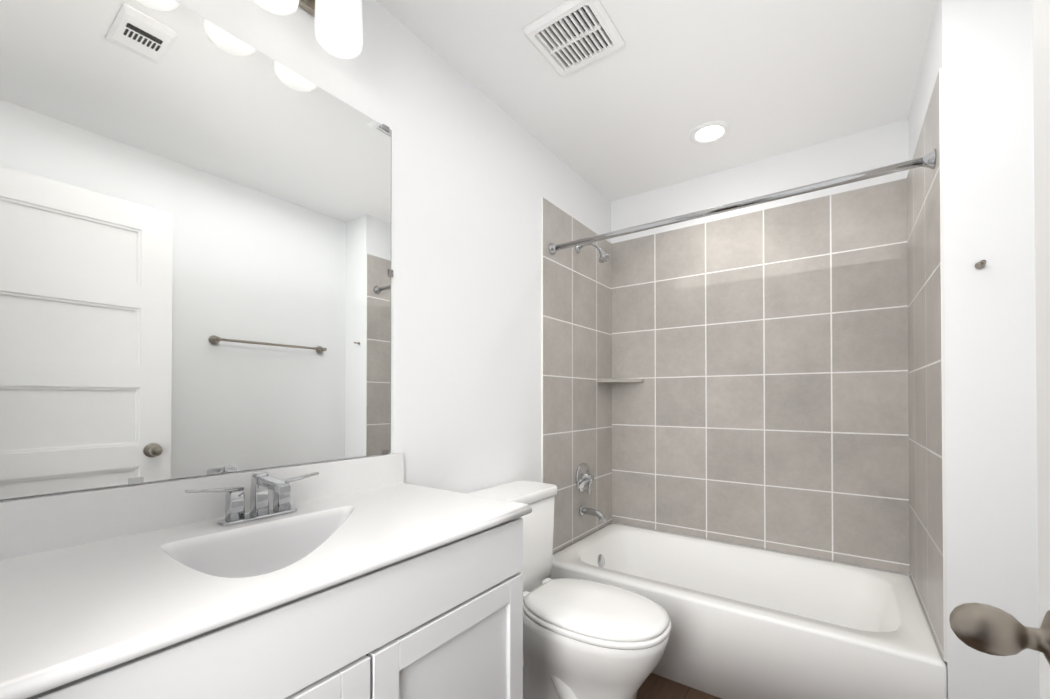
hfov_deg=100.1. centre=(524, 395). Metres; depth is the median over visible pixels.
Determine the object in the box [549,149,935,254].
rail
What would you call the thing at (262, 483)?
faucet
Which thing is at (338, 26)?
sconce
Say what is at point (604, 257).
shower head
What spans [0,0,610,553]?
wall
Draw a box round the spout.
[579,505,605,521]
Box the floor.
[636,673,720,698]
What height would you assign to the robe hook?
0.021 m
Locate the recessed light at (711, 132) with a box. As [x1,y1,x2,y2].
[689,121,729,144]
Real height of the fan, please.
0.018 m
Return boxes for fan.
[523,0,623,76]
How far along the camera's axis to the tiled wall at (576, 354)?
2.45 m
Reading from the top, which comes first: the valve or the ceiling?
the ceiling
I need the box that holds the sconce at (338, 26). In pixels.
[252,0,362,58]
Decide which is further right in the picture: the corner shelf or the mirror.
the corner shelf
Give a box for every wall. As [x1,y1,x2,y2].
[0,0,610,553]
[541,197,611,552]
[611,118,909,575]
[612,177,909,573]
[907,68,946,661]
[908,0,1039,698]
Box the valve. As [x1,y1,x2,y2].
[576,463,593,493]
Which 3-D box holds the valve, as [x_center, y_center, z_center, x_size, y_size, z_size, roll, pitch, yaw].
[0.361,0.473,2.508,0.070,0.170,0.170,0,-1,36]
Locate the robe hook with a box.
[975,260,985,268]
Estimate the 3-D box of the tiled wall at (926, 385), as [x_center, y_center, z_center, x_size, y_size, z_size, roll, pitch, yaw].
[1.516,-0.095,1.675,0.008,1.811,0.822,0,-1,36]
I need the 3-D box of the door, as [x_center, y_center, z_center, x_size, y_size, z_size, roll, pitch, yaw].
[0.351,0.128,0.159,0.198,2.030,0.772,0,-1,36]
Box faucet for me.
[185,471,318,525]
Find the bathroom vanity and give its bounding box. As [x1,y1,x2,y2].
[0,453,531,698]
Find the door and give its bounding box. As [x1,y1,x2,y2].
[949,0,1049,698]
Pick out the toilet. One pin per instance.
(585, 639)
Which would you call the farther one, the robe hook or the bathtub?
the bathtub
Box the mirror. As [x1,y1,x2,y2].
[0,0,392,499]
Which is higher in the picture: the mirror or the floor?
the mirror
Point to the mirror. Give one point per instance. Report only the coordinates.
(196, 273)
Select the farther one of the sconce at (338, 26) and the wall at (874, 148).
the wall at (874, 148)
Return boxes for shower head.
[575,243,609,262]
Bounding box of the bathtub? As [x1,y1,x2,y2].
[550,523,946,698]
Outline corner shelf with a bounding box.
[597,378,643,382]
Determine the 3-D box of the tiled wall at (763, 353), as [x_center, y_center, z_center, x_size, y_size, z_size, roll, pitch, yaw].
[1.158,-0.088,2.433,1.458,1.811,0.008,0,-1,36]
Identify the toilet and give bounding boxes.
[467,481,670,698]
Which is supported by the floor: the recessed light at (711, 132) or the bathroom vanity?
the bathroom vanity
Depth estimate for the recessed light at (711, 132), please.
2.12 m
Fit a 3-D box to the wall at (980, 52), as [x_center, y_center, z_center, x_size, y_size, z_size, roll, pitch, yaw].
[1.654,-0.054,1.649,0.246,2.440,0.942,0,-1,36]
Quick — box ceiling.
[375,0,936,201]
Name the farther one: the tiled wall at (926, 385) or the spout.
the spout

